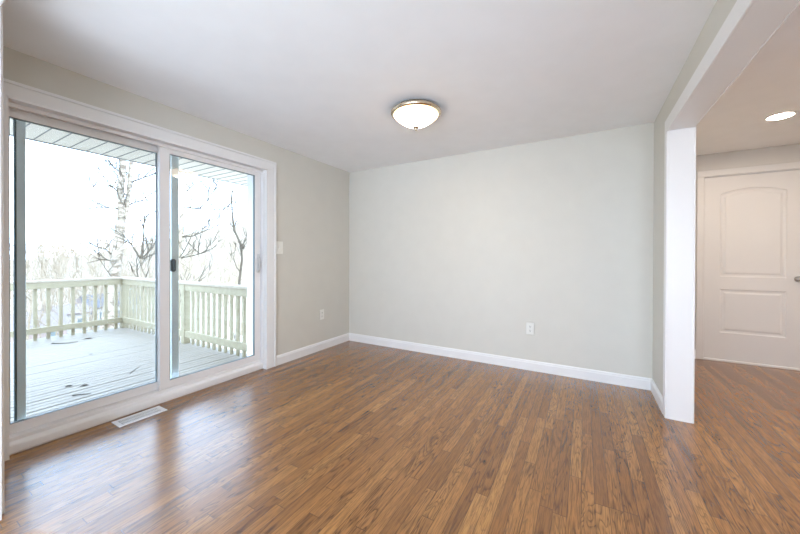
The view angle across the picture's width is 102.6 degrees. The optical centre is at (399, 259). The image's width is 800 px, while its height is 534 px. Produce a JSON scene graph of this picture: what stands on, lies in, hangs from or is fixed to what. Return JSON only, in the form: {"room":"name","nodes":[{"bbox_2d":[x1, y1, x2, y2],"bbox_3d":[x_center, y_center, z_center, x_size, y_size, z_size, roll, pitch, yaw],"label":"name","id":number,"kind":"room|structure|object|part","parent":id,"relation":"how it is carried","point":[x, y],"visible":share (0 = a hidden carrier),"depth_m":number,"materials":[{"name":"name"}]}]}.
{"room":"empty living room","nodes":[
{"label":"empty living room","id":0,"kind":"room"},
{"bbox_2d":[10,326,246,422],"bbox_3d":[-4.547,1.346,2.682,3.984,0.242,5.120,0,0,30],"label":"floor","id":1,"kind":"structure","parent":0,"point":[116,353],"depth_m":3.74,"materials":[{"name":"white wood"}]},
{"bbox_2d":[10,277,126,340],"bbox_3d":[-6.156,0.786,3.575,0.140,0.925,5.070,0,0,30],"label":"deck railing","id":2,"kind":"object","parent":1,"relation":"on","point":[60,283],"visible":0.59,"depth_m":5.15,"materials":[{"name":"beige wood"}]},
{"bbox_3d":[-6.155,0.341,3.574,0.140,0.035,5.070,0,0,30],"label":"cap rail","id":3,"kind":"part","parent":2,"relation":"part of","materials":[{"name":"white wood"}]},
{"bbox_3d":[-6.144,0.404,3.501,0.038,0.089,4.955,0,0,30],"label":"rail","id":4,"kind":"part","parent":2,"relation":"part of","materials":[{"name":"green wood"}]},
{"bbox_3d":[-6.145,1.074,3.504,0.038,0.090,4.955,0,0,30],"label":"rail","id":5,"kind":"part","parent":2,"relation":"part of","materials":[{"name":"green wood"}]},
{"bbox_3d":[-4.916,0.783,5.706,0.090,0.859,0.090,0,0,30],"label":"post","id":6,"kind":"part","parent":2,"relation":"part of","materials":[{"name":"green wood"}]},
{"bbox_2d":[121,277,246,356],"bbox_3d":[-3.223,0.774,4.752,3.794,0.895,0.140,0,0,30],"label":"deck railing","id":7,"kind":"object","parent":1,"relation":"on","point":[185,287],"visible":0.72,"depth_m":4.53,"materials":[{"name":"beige wood"}]},
{"bbox_3d":[-4.031,0.403,5.174,1.969,0.089,0.037,0,0,30],"label":"rail","id":8,"kind":"part","parent":7,"relation":"part of","materials":[{"name":"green wood"}]},
{"bbox_3d":[-4.033,1.072,5.177,1.969,0.090,0.037,0,0,30],"label":"rail","id":9,"kind":"part","parent":7,"relation":"part of","materials":[{"name":"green wood"}]},
{"bbox_3d":[-3.218,0.344,4.747,3.784,0.035,0.140,0,0,30],"label":"cap rail","id":10,"kind":"part","parent":7,"relation":"part of","materials":[{"name":"white wood"}]},
{"bbox_3d":[-3.129,0.793,4.681,0.090,0.859,0.090,0,0,30],"label":"post","id":11,"kind":"part","parent":7,"relation":"part of","materials":[{"name":"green wood"}]},
{"bbox_3d":[-2.368,0.412,4.220,1.685,0.089,0.037,0,0,30],"label":"rail","id":12,"kind":"part","parent":7,"relation":"part of","materials":[{"name":"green wood"}]},
{"bbox_3d":[-2.370,1.081,4.223,1.685,0.090,0.037,0,0,30],"label":"rail","id":13,"kind":"part","parent":7,"relation":"part of","materials":[{"name":"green wood"}]},
{"bbox_2d":[10,118,246,185],"bbox_3d":[-2.825,-1.164,2.656,1.045,0.208,9.000,0,0,30],"label":"soffit","id":14,"kind":"structure","parent":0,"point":[34,132],"depth_m":3.18,"materials":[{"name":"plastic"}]},
{"bbox_2d":[3,46,348,355],"bbox_3d":[-2.429,-0.034,2.016,0.290,2.440,6.580,0,0,30],"label":"wall","id":15,"kind":"structure","parent":0,"point":[312,196],"depth_m":3.75,"materials":[{"name":"grey paint"}]},
{"bbox_2d":[4,94,267,460],"bbox_3d":[-2.011,0.119,2.746,0.329,2.210,1.830,0,0,30],"label":"door","id":16,"kind":"structure","parent":15,"relation":"in","point":[30,432],"depth_m":2.66,"materials":[{"name":"white plastic"}]},
{"bbox_3d":[-2.219,0.073,2.346,0.036,2.025,0.870,0,0,30],"label":"fixed panel","id":17,"kind":"part","parent":16,"relation":"part of","materials":[{"name":"clear glass"}]},
{"bbox_2d":[13,119,178,420],"bbox_3d":[-2.207,0.067,2.443,0.046,2.035,0.950,0,0,30],"label":"screen door","id":18,"kind":"structure","parent":16,"relation":"attached to","point":[19,127],"depth_m":2.06,"materials":[{"name":"paint"}]},
{"bbox_3d":[-1.973,1.135,2.726,0.125,0.098,1.774,0,0,30],"label":"sill","id":19,"kind":"part","parent":16,"relation":"part of","materials":[{"name":"white plastic"}]},
{"bbox_3d":[-1.759,0.068,3.064,0.036,2.030,0.951,0,0,30],"label":"sliding panel","id":20,"kind":"part","parent":16,"relation":"part of","materials":[{"name":"clear glass"}]},
{"bbox_3d":[-1.503,0.047,3.427,0.045,0.200,0.032,0,0,30],"label":"handle","id":21,"kind":"part","parent":16,"relation":"part of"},
{"bbox_2d":[3,78,276,460],"bbox_3d":[-1.870,0.062,2.672,0.026,2.245,2.003,0,0,30],"label":"trim","id":22,"kind":"structure","parent":15,"relation":"attached to","point":[11,88],"depth_m":2.48,"materials":[{"name":"white paint"}]},
{"bbox_2d":[276,241,282,253],"bbox_3d":[-1.345,-0.130,3.593,0.020,0.140,0.092,0,0,30],"label":"light switch","id":23,"kind":"object","parent":15,"relation":"attached to","point":[279,245],"visible":1,"depth_m":3.59,"materials":[{"name":"beige plastic"}]},
{"bbox_2d":[276,333,348,365],"bbox_3d":[-1.058,1.127,4.109,0.015,0.107,1.292,0,0,30],"label":"baseboard","id":24,"kind":"structure","parent":15,"relation":"attached to","point":[298,353],"depth_m":4.00,"materials":[{"name":"white paint"}]},
{"bbox_2d":[320,309,323,319],"bbox_3d":[-1.018,0.720,4.181,0.010,0.130,0.080,0,0,30],"label":"wall outlet","id":25,"kind":"object","parent":15,"relation":"attached to","point":[322,310],"visible":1,"depth_m":4.18,"materials":[{"name":"beige plastic"}]},
{"bbox_2d":[0,341,799,533],"bbox_3d":[1.217,1.220,2.458,5.925,0.050,5.070,0,0,30],"label":"floor","id":26,"kind":"structure","parent":0,"point":[348,437],"depth_m":1.90,"materials":[{"name":"brown wood"}]},
{"bbox_2d":[111,406,166,427],"bbox_3d":[-1.958,1.183,2.420,0.138,0.006,0.302,0,0,30],"label":"floor vent","id":27,"kind":"object","parent":26,"relation":"in","point":[136,417],"visible":1,"depth_m":2.41,"materials":[{"name":"white metal"}]},
{"bbox_2d":[3,0,799,172],"bbox_3d":[0.499,-1.302,1.163,6.205,0.120,8.020,0,0,30],"label":"ceiling","id":28,"kind":"structure","parent":0,"point":[322,81],"depth_m":2.06,"materials":[{"name":"white paint"}]},
{"bbox_2d":[391,99,440,130],"bbox_3d":[0.132,-1.161,2.671,0.418,0.177,0.418,0,0,30],"label":"ceiling lamp","id":29,"kind":"object","parent":28,"relation":"attached to","point":[415,114],"visible":1,"depth_m":2.56,"materials":[{"name":"white glass"}]},
{"bbox_3d":[0.132,-1.153,2.671,0.372,0.097,0.372,0,0,30],"label":"lamp shade","id":30,"kind":"part","parent":29,"relation":"part of","materials":[{"name":"white glass"}]},
{"bbox_2d":[763,111,798,120],"bbox_3d":[3.294,-1.237,2.775,0.196,0.008,0.196,0,0,30],"label":"recessed light","id":31,"kind":"object","parent":28,"relation":"in","point":[783,115],"visible":1,"depth_m":2.77,"materials":[{"name":"white paint"}]},
{"bbox_2d":[349,122,653,377],"bbox_3d":[0.821,-0.033,3.858,3.512,2.440,0.150,0,0,30],"label":"wall","id":32,"kind":"structure","parent":0,"point":[461,251],"depth_m":3.51,"materials":[{"name":"grey paint"}]},
{"bbox_2d":[349,333,651,390],"bbox_3d":[0.776,1.134,3.792,3.512,0.107,0.015,0,0,30],"label":"baseboard","id":33,"kind":"structure","parent":32,"relation":"attached to","point":[638,382],"depth_m":3.50,"materials":[{"name":"white paint"}]},
{"bbox_2d":[526,322,533,334],"bbox_3d":[1.396,0.743,3.438,0.080,0.130,0.010,0,0,30],"label":"wall outlet","id":34,"kind":"object","parent":32,"relation":"attached to","point":[529,326],"visible":1,"depth_m":3.44,"materials":[{"name":"beige plastic"}]},
{"bbox_2d":[652,0,736,395],"bbox_3d":[1.904,-0.022,2.078,0.140,2.440,4.740,0,0,30],"label":"wall","id":35,"kind":"structure","parent":0,"point":[721,9],"depth_m":2.59,"materials":[{"name":"grey paint"}]},
{"bbox_2d":[651,379,662,413],"bbox_3d":[2.166,1.143,2.701,0.015,0.107,0.525,0,0,30],"label":"baseboard","id":36,"kind":"structure","parent":35,"relation":"attached to","point":[655,391],"depth_m":2.67,"materials":[{"name":"white paint"}]},
{"bbox_2d":[663,0,799,423],"bbox_3d":[1.420,0.075,1.235,0.168,2.252,2.755,0,0,30],"label":"trim","id":37,"kind":"structure","parent":35,"relation":"attached to","point":[750,25],"depth_m":2.34,"materials":[{"name":"white paint"}]},
{"bbox_2d":[695,144,799,349],"bbox_3d":[4.098,-0.022,3.638,2.113,2.440,0.150,0,0,30],"label":"wall","id":38,"kind":"structure","parent":0,"point":[785,153],"depth_m":3.65,"materials":[{"name":"paint"}]},
{"bbox_2d":[696,162,799,370],"bbox_3d":[4.002,0.075,3.649,0.970,2.245,0.206,0,0,30],"label":"door","id":39,"kind":"structure","parent":38,"relation":"in","point":[748,218],"depth_m":3.64,"materials":[{"name":"white paint"}]},
{"bbox_3d":[4.273,0.214,3.421,0.062,0.062,0.079,0,0,30],"label":"knob","id":40,"kind":"part","parent":39,"relation":"part of","materials":[{"name":"metal"}]},
{"bbox_3d":[-0.834,-0.024,0.836,3.652,2.440,0.140,0,0,30],"label":"wall","id":41,"kind":"structure","parent":0,"visible":0},
{"bbox_2d":[0,0,6,520],"bbox_3d":[-0.701,-0.018,0.757,2.870,2.430,0.139,0,0,30],"label":"trim","id":42,"kind":"structure","parent":41,"relation":"attached to","point":[2,2],"depth_m":1.49,"materials":[{"name":"white paint"}]},
{"label":"outside","id":43,"kind":"structure","parent":0,"visible":0},
{"bbox_2d":[10,226,246,353],"bbox_3d":[-32.943,-13.458,99.577,150.000,44.734,240.000,0,0,30],"label":"hillside","id":44,"kind":"structure","parent":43,"point":[223,228],"depth_m":77.58,"materials":[{"name":"white snow"}]},
{"bbox_2d":[12,276,55,337],"bbox_3d":[-27.347,4.568,24.460,2.488,6.902,2.580,0,0,13],"label":"bare tree","id":45,"kind":"object","parent":44,"relation":"on","point":[39,317],"visible":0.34,"depth_m":24.35,"materials":[{"name":"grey plant"}]},
{"bbox_2d":[10,304,70,341],"bbox_3d":[-38.509,7.083,33.420,5.600,4.400,4.800,0,0,30],"label":"house","id":46,"kind":"structure","parent":44,"relation":"on","point":[65,317],"depth_m":33.16,"materials":[{"name":"white"}]},
{"bbox_2d":[10,220,73,339],"bbox_3d":[-18.625,1.992,15.842,3.179,7.842,2.256,0,0,-15],"label":"bare tree","id":47,"kind":"object","parent":44,"relation":"on","point":[31,297],"visible":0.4,"depth_m":15.90,"materials":[{"name":"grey plant"}]},
{"bbox_2d":[37,263,93,335],"bbox_3d":[-21.766,3.701,20.863,3.050,6.855,2.756,0,0,30],"label":"bare tree","id":48,"kind":"object","parent":44,"relation":"on","point":[68,297],"visible":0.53,"depth_m":20.56,"materials":[{"name":"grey plant"}]},
{"bbox_2d":[40,299,92,333],"bbox_3d":[-41.623,7.151,40.050,5.600,4.200,3.600,0,0,30],"label":"house","id":49,"kind":"structure","parent":44,"relation":"on","point":[78,315],"depth_m":39.26,"materials":[{"name":"white"}]},
{"bbox_2d":[63,270,103,330],"bbox_3d":[-28.991,4.737,29.656,2.944,7.399,2.202,0,0,-11],"label":"bare tree","id":50,"kind":"object","parent":44,"relation":"on","point":[86,270],"visible":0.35,"depth_m":29.75,"materials":[{"name":"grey plant"}]},
{"bbox_2d":[67,235,119,330],"bbox_3d":[-14.565,2.028,15.479,2.600,6.310,2.091,0,0,30],"label":"bare tree","id":51,"kind":"object","parent":44,"relation":"on","point":[101,242],"visible":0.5,"depth_m":15.30,"materials":[{"name":"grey plant"}]},
{"bbox_2d":[79,288,136,326],"bbox_3d":[-42.353,6.764,46.809,6.600,4.900,6.200,0,0,30],"label":"house","id":52,"kind":"structure","parent":44,"relation":"on","point":[99,315],"depth_m":44.03,"materials":[{"name":"white"}]},
{"bbox_2d":[10,211,246,304],"bbox_3d":[-58.018,-7.909,96.498,62.049,32.797,103.060,0,0,30],"label":"woods","id":53,"kind":"object","parent":44,"relation":"on","point":[56,252],"visible":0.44,"depth_m":76.66,"materials":[{"name":"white plant"}]},
{"bbox_2d":[83,155,182,328],"bbox_3d":[-9.652,-0.248,11.491,1.944,9.357,2.727,0,0,30],"label":"bare tree","id":54,"kind":"object","parent":44,"relation":"on","point":[123,203],"visible":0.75,"depth_m":11.04,"materials":[{"name":"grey plant"}]},
{"bbox_2d":[98,202,183,328],"bbox_3d":[-7.787,1.212,9.919,1.482,6.150,2.215,0,0,42],"label":"bare tree","id":55,"kind":"object","parent":44,"relation":"on","point":[141,257],"visible":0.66,"depth_m":9.98,"materials":[{"name":"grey plant"}]},
{"bbox_2d":[179,209,202,298],"bbox_3d":[-11.307,0.996,16.368,1.840,7.792,3.532,0,0,-26],"label":"bare tree","id":56,"kind":"object","parent":44,"relation":"on","point":[189,247],"visible":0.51,"depth_m":16.99,"materials":[{"name":"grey plant"}]},
{"bbox_2d":[185,259,204,298],"bbox_3d":[-33.003,4.168,51.730,2.865,9.238,3.139,0,0,43],"label":"bare tree","id":57,"kind":"object","parent":44,"relation":"on","point":[202,259],"visible":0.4,"depth_m":51.74,"materials":[{"name":"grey plant"}]},
{"bbox_2d":[192,257,223,312],"bbox_3d":[-13.512,2.667,22.603,2.268,5.787,2.588,0,0,-43],"label":"bare tree","id":58,"kind":"object","parent":44,"relation":"on","point":[210,272],"visible":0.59,"depth_m":22.57,"materials":[{"name":"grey plant"}]},
{"bbox_2d":[179,172,242,315],"bbox_3d":[-7.415,-0.058,12.203,2.693,8.836,2.280,0,0,-20],"label":"bare tree","id":59,"kind":"object","parent":44,"relation":"on","point":[181,222],"visible":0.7,"depth_m":12.19,"materials":[{"name":"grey plant"}]},
{"bbox_2d":[205,252,225,305],"bbox_3d":[-32.885,3.533,58.362,4.027,10.448,3.360,0,0,6],"label":"bare tree","id":60,"kind":"object","parent":44,"relation":"on","point":[223,252],"visible":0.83,"depth_m":57.96,"materials":[{"name":"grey plant"}]},
{"bbox_2d":[211,276,223,310],"bbox_3d":[-22.962,5.349,40.726,2.347,7.105,2.510,0,0,-21],"label":"bare tree","id":61,"kind":"object","parent":44,"relation":"on","point":[213,276],"visible":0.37,"depth_m":40.96,"materials":[{"name":"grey plant"}]},
{"bbox_2d":[216,261,239,326],"bbox_3d":[-19.465,4.084,36.020,3.586,7.761,3.166,0,0,30],"label":"bare tree","id":62,"kind":"object","parent":44,"relation":"on","point":[228,302],"visible":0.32,"depth_m":36.56,"materials":[{"name":"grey plant"}]},
{"bbox_2d":[214,222,246,334],"bbox_3d":[-10.583,1.177,21.303,2.599,7.831,2.877,0,0,30],"label":"bare tree","id":63,"kind":"object","parent":44,"relation":"on","point":[245,275],"visible":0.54,"depth_m":20.95,"materials":[{"name":"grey plant"}]},
{"bbox_2d":[222,273,243,310],"bbox_3d":[-17.257,4.215,33.228,2.501,5.988,2.745,0,0,-10],"label":"bare tree","id":64,"kind":"object","parent":44,"relation":"on","point":[243,273],"visible":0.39,"depth_m":33.33,"materials":[{"name":"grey plant"}]},
{"bbox_2d":[220,183,246,340],"bbox_3d":[-7.135,0.163,14.305,1.332,8.440,1.446,0,0,-13],"label":"bare tree","id":65,"kind":"object","parent":44,"relation":"on","point":[242,246],"visible":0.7,"depth_m":14.04,"materials":[{"name":"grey plant"}]},
{"bbox_2d":[221,237,246,297],"bbox_3d":[-14.719,1.979,29.628,2.759,8.605,3.723,0,0,-18],"label":"bare tree","id":66,"kind":"object","parent":44,"relation":"on","point":[226,237],"visible":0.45,"depth_m":28.85,"materials":[{"name":"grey plant"}]},
{"bbox_2d":[226,265,244,312],"bbox_3d":[-23.345,4.602,45.401,2.879,9.026,2.893,0,0,30],"label":"bare tree","id":67,"kind":"object","parent":44,"relation":"on","point":[227,266],"visible":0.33,"depth_m":45.47,"materials":[{"name":"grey plant"}]}
]}

